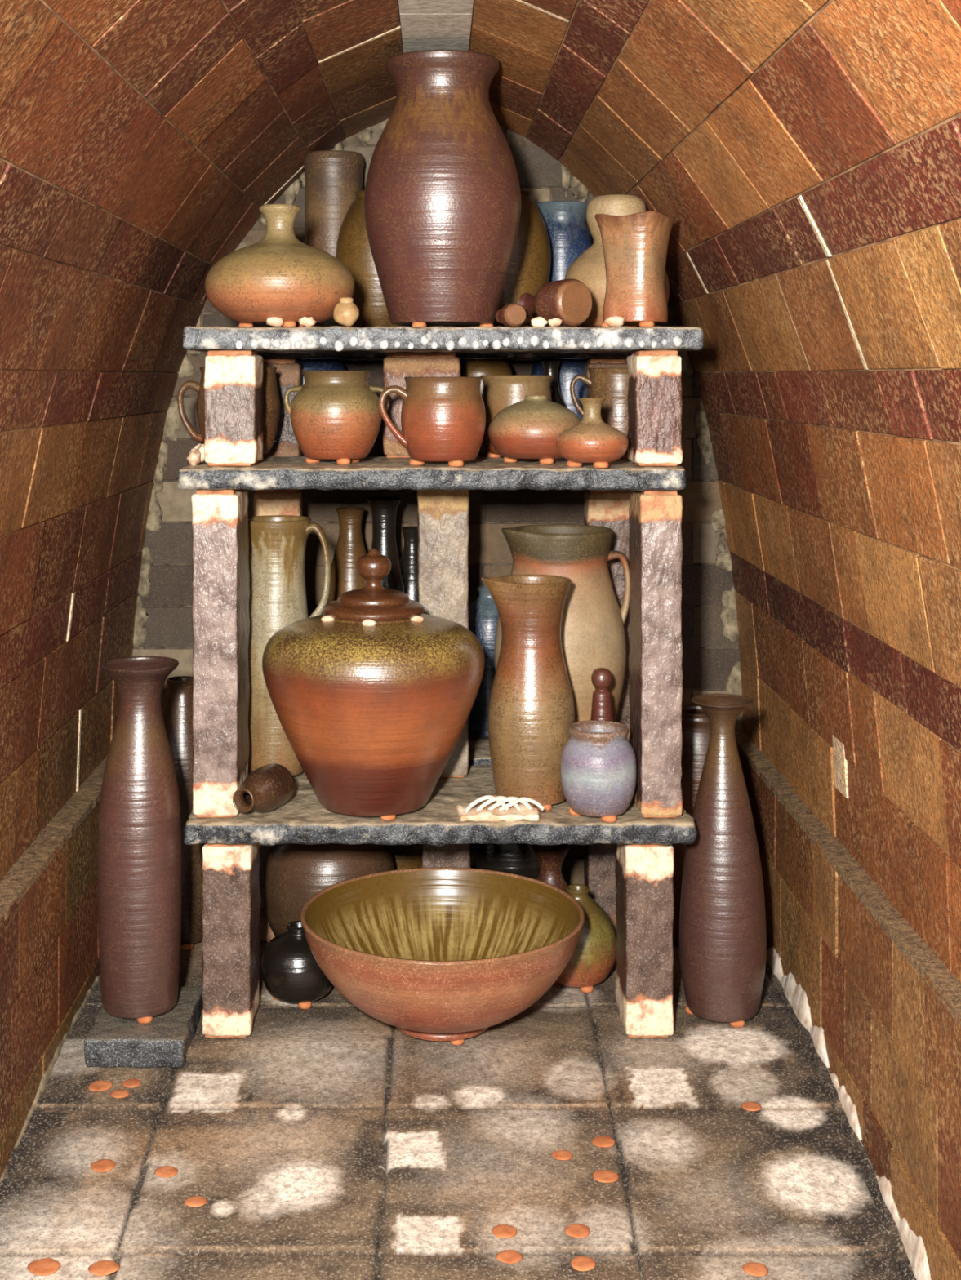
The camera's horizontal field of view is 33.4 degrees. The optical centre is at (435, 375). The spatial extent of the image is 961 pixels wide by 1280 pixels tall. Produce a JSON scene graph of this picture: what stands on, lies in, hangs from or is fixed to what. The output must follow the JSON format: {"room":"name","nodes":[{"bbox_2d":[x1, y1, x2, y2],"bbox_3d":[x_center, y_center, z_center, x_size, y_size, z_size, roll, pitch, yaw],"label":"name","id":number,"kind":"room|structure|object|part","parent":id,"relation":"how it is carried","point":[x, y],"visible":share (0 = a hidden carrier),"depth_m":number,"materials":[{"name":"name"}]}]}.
{"room":"pottery kiln interior","nodes":[
{"label":"pottery kiln interior","id":0,"kind":"room"},
{"bbox_2d":[0,245,204,1178],"bbox_3d":[-0.468,0.436,1.708,0.181,1.147,1.915,0,0,0],"label":"wall","id":1,"kind":"structure","parent":0,"point":[90,362],"depth_m":1.95,"materials":[{"name":"brick"}]},
{"bbox_2d":[0,976,100,1186],"bbox_3d":[-0.465,0.868,1.890,0.006,0.102,1.380,0,0,0],"label":"trim","id":2,"kind":"structure","parent":1,"relation":"attached to","point":[45,1077],"depth_m":1.91,"materials":[{"name":"ceramic"}]},
{"bbox_2d":[132,118,742,885],"bbox_3d":[-0.002,0.215,2.622,1.020,1.330,0.061,0,0,0],"label":"wall","id":3,"kind":"structure","parent":0,"point":[710,661],"depth_m":2.60,"materials":[{"name":"stone"}]},
{"bbox_2d":[0,941,916,1279],"bbox_3d":[0.000,0.901,1.704,1.000,0.145,1.908,0,0,0],"label":"floor","id":4,"kind":"structure","parent":0,"point":[328,1140],"depth_m":1.75,"materials":[{"name":"tile"}]},
{"bbox_2d":[84,986,202,1068],"bbox_3d":[-0.365,0.818,2.015,0.126,0.038,0.174,0,0,0],"label":"shelf","id":5,"kind":"object","parent":4,"relation":"on","point":[112,1041],"visible":0.8,"depth_m":1.94,"materials":[{"name":"grey stone"}]},
{"bbox_2d":[97,656,182,1023],"bbox_3d":[-0.374,0.581,2.020,0.106,0.438,0.106,0,0,44],"label":"bottle vase","id":6,"kind":"object","parent":5,"relation":"on","point":[140,843],"visible":1,"depth_m":1.98,"materials":[{"name":"ceramic"}]},
{"bbox_2d":[162,675,204,950],"bbox_3d":[-0.372,0.637,2.350,0.099,0.385,0.099,0,0,0],"label":"jar","id":7,"kind":"object","parent":4,"relation":"on","point":[177,713],"visible":0.48,"depth_m":2.31,"materials":[{"name":"ceramic"}]},
{"bbox_2d":[201,843,261,1038],"bbox_3d":[-0.262,0.706,2.055,0.065,0.248,0.113,0,0,0],"label":"post","id":8,"kind":"object","parent":4,"relation":"on","point":[231,893],"visible":0.77,"depth_m":2.00,"materials":[{"name":"brick"}]},
{"bbox_2d":[183,764,697,846],"bbox_3d":[0.005,0.555,2.133,0.640,0.056,0.312,0,0,0],"label":"shelf","id":9,"kind":"object","parent":8,"relation":"on","point":[301,820],"depth_m":1.98,"materials":[{"name":"grey stone"}]},
{"bbox_2d":[191,488,249,817],"bbox_3d":[-0.277,0.347,2.060,0.061,0.412,0.123,0,0,0],"label":"post","id":10,"kind":"object","parent":9,"relation":"on","point":[220,621],"visible":0.83,"depth_m":2.00,"materials":[{"name":"stone"}]},
{"bbox_2d":[176,455,686,490],"bbox_3d":[-0.005,0.128,2.133,0.639,0.031,0.314,0,0,0],"label":"shelf","id":11,"kind":"object","parent":10,"relation":"on","point":[271,473],"visible":0.82,"depth_m":1.98,"materials":[{"name":"grey stone"}]},
{"bbox_2d":[186,443,204,465],"bbox_3d":[-0.304,0.102,2.070,0.033,0.031,0.113,0,0,0],"label":"lump","id":12,"kind":"object","parent":11,"relation":"on","point":[196,455],"visible":0.67,"depth_m":2.03,"materials":[{"name":"beige ceramic"}]},
{"bbox_2d":[177,366,279,453],"bbox_3d":[-0.278,0.051,2.214,0.128,0.126,0.115,0,0,36],"label":"coffee mug","id":13,"kind":"object","parent":11,"relation":"on","point":[271,402],"visible":0.36,"depth_m":2.19,"materials":[{"name":"ceramic"}]},
{"bbox_2d":[203,350,263,466],"bbox_3d":[-0.258,0.040,2.045,0.067,0.146,0.093,0,0,0],"label":"post","id":14,"kind":"object","parent":11,"relation":"on","point":[233,393],"visible":1,"depth_m":2.00,"materials":[{"name":"stone"}]},
{"bbox_2d":[182,325,703,353],"bbox_3d":[0.009,-0.047,2.132,0.654,0.032,0.315,0,0,0],"label":"shelf","id":15,"kind":"object","parent":14,"relation":"on","point":[333,339],"visible":0.94,"depth_m":1.98,"materials":[{"name":"stone"}]},
{"bbox_2d":[204,204,354,327],"bbox_3d":[-0.200,-0.140,2.050,0.191,0.156,0.191,0,0,0],"label":"bottle vase","id":16,"kind":"object","parent":15,"relation":"on","point":[285,277],"visible":0.96,"depth_m":1.98,"materials":[{"name":"ceramic"}]},
{"bbox_2d":[333,297,359,326],"bbox_3d":[-0.112,-0.080,1.997,0.033,0.036,0.033,0,0,0],"label":"pot","id":17,"kind":"object","parent":15,"relation":"on","point":[345,313],"visible":1,"depth_m":1.99,"materials":[{"name":"beige ceramic"}]},
{"bbox_2d":[364,49,520,327],"bbox_3d":[0.008,-0.236,2.085,0.204,0.349,0.204,0,0,-33],"label":"vase","id":18,"kind":"object","parent":15,"relation":"on","point":[442,194],"visible":0.96,"depth_m":2.02,"materials":[{"name":"ceramic"}]},
{"bbox_2d":[266,315,625,326],"bbox_3d":[0.012,-0.069,1.990,0.447,0.016,0.018,0,0,0],"label":"pads","id":19,"kind":"object","parent":15,"relation":"on","point":[613,321],"visible":1,"depth_m":1.99,"materials":[{"name":"orange ceramic"}]},
{"bbox_2d":[495,302,526,327],"bbox_3d":[0.093,-0.077,2.039,0.031,0.031,0.051,0,0,-20],"label":"bottle","id":20,"kind":"object","parent":15,"relation":"on","point":[512,314],"visible":1,"depth_m":2.02,"materials":[{"name":"ceramic"}]},
{"bbox_2d":[516,278,591,326],"bbox_3d":[0.146,-0.092,2.038,0.060,0.060,0.096,0,0,-38],"label":"bottle","id":21,"kind":"object","parent":15,"relation":"on","point":[569,300],"visible":0.91,"depth_m":2.00,"materials":[{"name":"ceramic"}]},
{"bbox_2d":[564,195,669,327],"bbox_3d":[0.249,-0.154,2.210,0.146,0.185,0.146,0,0,0],"label":"vase","id":22,"kind":"object","parent":15,"relation":"on","point":[588,268],"visible":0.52,"depth_m":2.17,"materials":[{"name":"ceramic"}]},
{"bbox_2d":[594,211,675,327],"bbox_3d":[0.253,-0.133,2.035,0.094,0.143,0.094,0,0,28],"label":"vase","id":23,"kind":"object","parent":15,"relation":"on","point":[635,246],"visible":0.95,"depth_m":2.00,"materials":[{"name":"ceramic"}]},
{"bbox_2d":[284,370,388,464],"bbox_3d":[-0.131,0.053,2.090,0.120,0.120,0.119,0,0,30],"label":"jar","id":24,"kind":"object","parent":11,"relation":"on","point":[335,415],"visible":0.98,"depth_m":2.05,"materials":[{"name":"ceramic"}]},
{"bbox_2d":[382,352,460,457],"bbox_3d":[-0.019,0.040,2.235,0.108,0.146,0.073,0,0,0],"label":"post","id":25,"kind":"object","parent":11,"relation":"on","point":[397,366],"visible":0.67,"depth_m":2.20,"materials":[{"name":"beige stone"}]},
{"bbox_2d":[378,376,485,466],"bbox_3d":[0.003,0.057,2.043,0.122,0.112,0.108,0,0,29],"label":"coffee mug","id":26,"kind":"object","parent":11,"relation":"on","point":[443,418],"visible":1,"depth_m":2.00,"materials":[{"name":"ceramic"}]},
{"bbox_2d":[480,375,553,457],"bbox_3d":[0.112,0.056,2.225,0.102,0.114,0.102,0,0,0],"label":"crock","id":27,"kind":"object","parent":11,"relation":"on","point":[500,392],"visible":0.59,"depth_m":2.19,"materials":[{"name":"ceramic"}]},
{"bbox_2d":[488,395,580,463],"bbox_3d":[0.131,0.069,2.100,0.126,0.088,0.126,0,0,0],"label":"vase","id":28,"kind":"object","parent":11,"relation":"on","point":[529,428],"visible":0.88,"depth_m":2.05,"materials":[{"name":"ceramic"}]},
{"bbox_2d":[555,397,628,467],"bbox_3d":[0.195,0.070,2.000,0.090,0.086,0.090,0,0,0],"label":"bottle vase","id":29,"kind":"object","parent":11,"relation":"on","point":[591,440],"visible":1,"depth_m":1.97,"materials":[{"name":"ceramic"}]},
{"bbox_2d":[569,367,628,459],"bbox_3d":[0.250,0.051,2.218,0.104,0.125,0.093,0,0,36],"label":"coffee mug","id":30,"kind":"object","parent":11,"relation":"on","point":[611,384],"visible":0.4,"depth_m":2.17,"materials":[{"name":"ceramic"}]},
{"bbox_2d":[626,350,682,466],"bbox_3d":[0.279,0.041,2.045,0.061,0.146,0.093,0,0,0],"label":"post","id":31,"kind":"object","parent":11,"relation":"on","point":[655,389],"visible":1,"depth_m":2.00,"materials":[{"name":"stone"}]},
{"bbox_2d":[232,763,293,812],"bbox_3d":[-0.222,0.525,2.023,0.055,0.055,0.091,0,0,22],"label":"bottle","id":32,"kind":"object","parent":9,"relation":"on","point":[268,787],"visible":1,"depth_m":2.01,"materials":[{"name":"ceramic"}]},
{"bbox_2d":[248,515,330,776],"bbox_3d":[-0.214,0.375,2.219,0.114,0.356,0.098,0,0,-26],"label":"pitcher","id":33,"kind":"object","parent":9,"relation":"on","point":[277,600],"visible":0.64,"depth_m":2.18,"materials":[{"name":"ceramic"}]},
{"bbox_2d":[262,547,484,820],"bbox_3d":[-0.080,0.387,2.055,0.285,0.332,0.285,0,0,-28],"label":"ginger jar","id":34,"kind":"object","parent":9,"relation":"on","point":[373,695],"visible":1,"depth_m":1.96,"materials":[{"name":"ceramic"}]},
{"bbox_2d":[417,488,469,777],"bbox_3d":[0.010,0.348,2.235,0.074,0.412,0.074,0,0,0],"label":"post","id":35,"kind":"object","parent":9,"relation":"on","point":[442,518],"visible":0.41,"depth_m":2.20,"materials":[{"name":"beige stone"}]},
{"bbox_3d":[0.082,0.541,2.009,0.111,0.029,0.050,0,0,-3],"label":"white clay coils","id":36,"kind":"part","parent":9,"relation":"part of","materials":[{"name":"white ceramic"}]},
{"bbox_2d":[480,574,574,810],"bbox_3d":[0.124,0.407,2.080,0.113,0.293,0.112,0,0,25],"label":"vase","id":37,"kind":"object","parent":9,"relation":"on","point":[531,708],"visible":0.91,"depth_m":2.04,"materials":[{"name":"ceramic"}]},
{"bbox_2d":[493,524,630,722],"bbox_3d":[0.174,0.383,2.245,0.185,0.342,0.185,0,0,27],"label":"jug","id":38,"kind":"object","parent":9,"relation":"on","point":[593,637],"visible":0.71,"depth_m":2.18,"materials":[{"name":"ceramic"}]},
{"bbox_2d":[560,720,636,822],"bbox_3d":[0.205,0.498,2.018,0.095,0.111,0.095,0,0,0],"label":"jar","id":39,"kind":"object","parent":9,"relation":"on","point":[598,771],"visible":1,"depth_m":1.98,"materials":[{"name":"ceramic"}]},
{"bbox_2d":[590,667,613,721],"bbox_3d":[0.217,0.469,2.108,0.050,0.168,0.050,0,0,0],"label":"bottle","id":40,"kind":"object","parent":9,"relation":"on","point":[601,677],"visible":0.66,"depth_m":2.10,"materials":[{"name":"ceramic"}]},
{"bbox_2d":[628,489,683,817],"bbox_3d":[0.282,0.347,2.060,0.056,0.412,0.123,0,0,0],"label":"post","id":41,"kind":"object","parent":9,"relation":"on","point":[655,517],"visible":0.88,"depth_m":2.00,"materials":[{"name":"stone"}]},
{"bbox_2d":[258,844,275,942],"bbox_3d":[-0.234,0.706,2.370,0.071,0.246,0.063,0,0,0],"label":"post","id":42,"kind":"object","parent":4,"relation":"on","point":[265,933],"visible":0.06,"depth_m":2.34,"materials":[{"name":"brown brick"}]},
{"bbox_2d":[468,737,491,764],"bbox_3d":[-0.001,0.570,2.460,0.619,0.028,0.259,0,0,0],"label":"shelf","id":43,"kind":"object","parent":42,"relation":"on","point":[478,748],"visible":0.04,"depth_m":2.38,"materials":[{"name":"grey stone"}]},
{"bbox_2d":[253,488,302,515],"bbox_3d":[-0.234,0.361,2.370,0.071,0.392,0.063,0,0,0],"label":"post","id":44,"kind":"object","parent":43,"relation":"on","point":[280,501],"visible":0.2,"depth_m":2.34,"materials":[{"name":"beige stone"}]},
{"bbox_3d":[0.000,0.152,2.460,0.619,0.028,0.258,0,0,0],"label":"shelf","id":45,"kind":"object","parent":44,"relation":"on","visible":0},
{"bbox_2d":[262,359,303,456],"bbox_3d":[-0.234,0.057,2.370,0.071,0.164,0.063,0,0,0],"label":"post","id":46,"kind":"object","parent":45,"relation":"on","point":[288,374],"visible":0.28,"depth_m":2.34,"materials":[{"name":"brown stone"}]},
{"bbox_2d":[257,352,631,360],"bbox_3d":[0.000,-0.038,2.460,0.617,0.028,0.260,0,0,0],"label":"shelf","id":47,"kind":"object","parent":46,"relation":"on","point":[340,356],"visible":0.24,"depth_m":2.34,"materials":[{"name":"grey stone"}]},
{"bbox_2d":[302,150,364,326],"bbox_3d":[-0.161,-0.200,2.520,0.096,0.299,0.096,0,0,-43],"label":"vase","id":48,"kind":"object","parent":47,"relation":"on","point":[332,178],"visible":0.51,"depth_m":2.48,"materials":[{"name":"ceramic"}]},
{"bbox_2d":[335,190,409,327],"bbox_3d":[-0.085,-0.163,2.400,0.130,0.225,0.130,0,0,0],"label":"jar","id":49,"kind":"object","parent":47,"relation":"on","point":[353,246],"visible":0.28,"depth_m":2.35,"materials":[{"name":"ceramic"}]},
{"bbox_2d":[476,190,551,327],"bbox_3d":[0.107,-0.163,2.400,0.130,0.225,0.130,0,0,0],"label":"jar","id":50,"kind":"object","parent":47,"relation":"on","point":[529,269],"visible":0.34,"depth_m":2.35,"materials":[{"name":"ceramic"}]},
{"bbox_2d":[534,200,591,326],"bbox_3d":[0.198,-0.161,2.520,0.096,0.220,0.096,0,0,-43],"label":"vase","id":51,"kind":"object","parent":47,"relation":"on","point":[568,233],"visible":0.49,"depth_m":2.48,"materials":[{"name":"ceramic"}]},
{"bbox_2d":[297,359,345,456],"bbox_3d":[-0.202,0.049,2.480,0.129,0.181,0.129,0,0,-23],"label":"jar","id":52,"kind":"object","parent":45,"relation":"on","point":[308,364],"visible":0.07,"depth_m":2.43,"materials":[{"name":"ceramic"}]},
{"bbox_2d":[460,358,512,456],"bbox_3d":[0.067,0.052,2.450,0.103,0.175,0.103,0,0,8],"label":"jar","id":53,"kind":"object","parent":45,"relation":"on","point":[468,367],"visible":0.17,"depth_m":2.41,"materials":[{"name":"ceramic"}]},
{"bbox_2d":[541,360,565,407],"bbox_3d":[0.170,0.058,2.375,0.060,0.163,0.060,0,0,0],"label":"bottle","id":54,"kind":"object","parent":45,"relation":"on","point":[550,367],"visible":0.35,"depth_m":2.36,"materials":[{"name":"ceramic"}]},
{"bbox_2d":[530,359,587,421],"bbox_3d":[0.208,0.048,2.490,0.125,0.182,0.125,0,0,0],"label":"jar","id":55,"kind":"object","parent":45,"relation":"on","point":[568,369],"visible":0.12,"depth_m":2.43,"materials":[{"name":"ceramic"}]},
{"bbox_2d":[583,358,627,397],"bbox_3d":[0.254,0.057,2.370,0.066,0.164,0.063,0,0,0],"label":"post","id":56,"kind":"object","parent":45,"relation":"on","point":[592,362],"visible":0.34,"depth_m":2.34,"materials":[{"name":"brown stone"}]},
{"bbox_2d":[327,506,366,603],"bbox_3d":[-0.132,0.381,2.470,0.079,0.353,0.079,0,0,43],"label":"bottle","id":57,"kind":"object","parent":43,"relation":"on","point":[344,576],"visible":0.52,"depth_m":2.45,"materials":[{"name":"ceramic"}]},
{"bbox_2d":[364,496,404,592],"bbox_3d":[-0.079,0.370,2.399,0.065,0.375,0.065,0,0,0],"label":"bottle","id":58,"kind":"object","parent":43,"relation":"on","point":[384,508],"visible":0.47,"depth_m":2.38,"materials":[{"name":"ceramic"}]},
{"bbox_2d":[399,526,417,601],"bbox_3d":[-0.038,0.397,2.500,0.071,0.321,0.070,0,0,0],"label":"bottle","id":59,"kind":"object","parent":43,"relation":"on","point":[408,562],"visible":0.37,"depth_m":2.48,"materials":[{"name":"ceramic"}]},
{"bbox_2d":[468,586,498,737],"bbox_3d":[0.083,0.442,2.470,0.095,0.231,0.095,0,0,0],"label":"vase","id":60,"kind":"object","parent":43,"relation":"on","point":[483,614],"visible":0.39,"depth_m":2.43,"materials":[{"name":"ceramic"}]},
{"bbox_2d":[583,489,630,742],"bbox_3d":[0.254,0.361,2.370,0.066,0.393,0.063,0,0,0],"label":"post","id":61,"kind":"object","parent":43,"relation":"on","point":[606,508],"visible":0.3,"depth_m":2.34,"materials":[{"name":"stone"}]},
{"bbox_2d":[261,920,333,1008],"bbox_3d":[-0.182,0.780,2.130,0.101,0.099,0.101,0,0,0],"label":"vase","id":62,"kind":"object","parent":4,"relation":"on","point":[291,972],"visible":0.69,"depth_m":2.09,"materials":[{"name":"ceramic"}]},
{"bbox_2d":[263,843,394,936],"bbox_3d":[-0.152,0.727,2.290,0.188,0.204,0.188,0,0,0],"label":"vase","id":63,"kind":"object","parent":4,"relation":"on","point":[294,873],"visible":0.22,"depth_m":2.22,"materials":[{"name":"ceramic"}]},
{"bbox_2d":[388,844,422,870],"bbox_3d":[-0.061,0.747,2.450,0.122,0.166,0.122,0,0,0],"label":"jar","id":64,"kind":"object","parent":4,"relation":"on","point":[404,856],"visible":0.03,"depth_m":2.39,"materials":[{"name":"ceramic"}]},
{"bbox_2d":[300,866,584,1045],"bbox_3d":[0.008,0.755,2.040,0.361,0.148,0.361,0,0,0],"label":"serving bowl","id":65,"kind":"object","parent":4,"relation":"on","point":[436,953],"visible":1,"depth_m":2.11,"materials":[{"name":"ceramic"}]},
{"bbox_2d":[421,843,471,868],"bbox_3d":[0.014,0.705,2.263,0.071,0.248,0.045,0,0,0],"label":"post","id":66,"kind":"object","parent":4,"relation":"on","point":[451,855],"visible":0.07,"depth_m":2.24,"materials":[{"name":"brick"}]},
{"bbox_2d":[470,843,539,879],"bbox_3d":[0.114,0.736,2.440,0.151,0.187,0.151,0,0,0],"label":"vase","id":67,"kind":"object","parent":4,"relation":"on","point":[519,859],"visible":0.06,"depth_m":2.37,"materials":[{"name":"ceramic"}]},
{"bbox_2d":[531,843,569,892],"bbox_3d":[0.164,0.751,2.290,0.092,0.157,0.092,0,0,-23],"label":"vase","id":68,"kind":"object","parent":4,"relation":"on","point":[550,858],"visible":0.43,"depth_m":2.27,"materials":[{"name":"ceramic"}]},
{"bbox_2d":[553,884,616,993],"bbox_3d":[0.193,0.764,2.185,0.108,0.131,0.108,0,0,0],"label":"vase","id":69,"kind":"object","parent":4,"relation":"on","point":[593,957],"visible":0.6,"depth_m":2.15,"materials":[{"name":"ceramic"}]},
{"bbox_2d":[583,843,617,935],"bbox_3d":[0.254,0.706,2.370,0.066,0.246,0.063,0,0,0],"label":"post","id":70,"kind":"object","parent":4,"relation":"on","point":[599,861],"visible":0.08,"depth_m":2.34,"materials":[{"name":"brown brick"}]},
{"bbox_2d":[614,843,674,1038],"bbox_3d":[0.267,0.706,2.055,0.064,0.248,0.113,0,0,0],"label":"post","id":71,"kind":"object","parent":4,"relation":"on","point":[644,873],"visible":0.77,"depth_m":2.00,"materials":[{"name":"brick"}]},
{"bbox_2d":[671,704,710,943],"bbox_3d":[0.384,0.659,2.350,0.115,0.340,0.115,0,0,0],"label":"jar","id":72,"kind":"object","parent":4,"relation":"on","point":[695,724],"visible":0.2,"depth_m":2.31,"materials":[{"name":"ceramic"}]},
{"bbox_2d":[679,693,766,1027],"bbox_3d":[0.372,0.625,2.080,0.112,0.408,0.112,0,0,-43],"label":"bottle vase","id":73,"kind":"object","parent":4,"relation":"on","point":[722,936],"visible":0.99,"depth_m":2.04,"materials":[{"name":"ceramic"}]},
{"bbox_2d":[0,0,960,306],"bbox_3d":[0.000,-0.280,1.708,0.864,0.420,1.916,0,0,0],"label":"ceiling","id":74,"kind":"structure","parent":0,"point":[142,142],"depth_m":1.62,"materials":[{"name":"brick"}]},
{"bbox_2d":[668,218,960,1279],"bbox_3d":[0.471,0.436,1.705,0.188,1.147,1.910,0,0,0],"label":"wall","id":75,"kind":"structure","parent":0,"point":[829,389],"depth_m":1.74,"materials":[{"name":"brick"}]},
{"bbox_2d":[765,946,930,1279],"bbox_3d":[0.472,0.855,1.890,0.010,0.128,1.380,0,0,0],"label":"trim","id":76,"kind":"structure","parent":75,"relation":"attached to","point":[913,1245],"depth_m":1.84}
]}

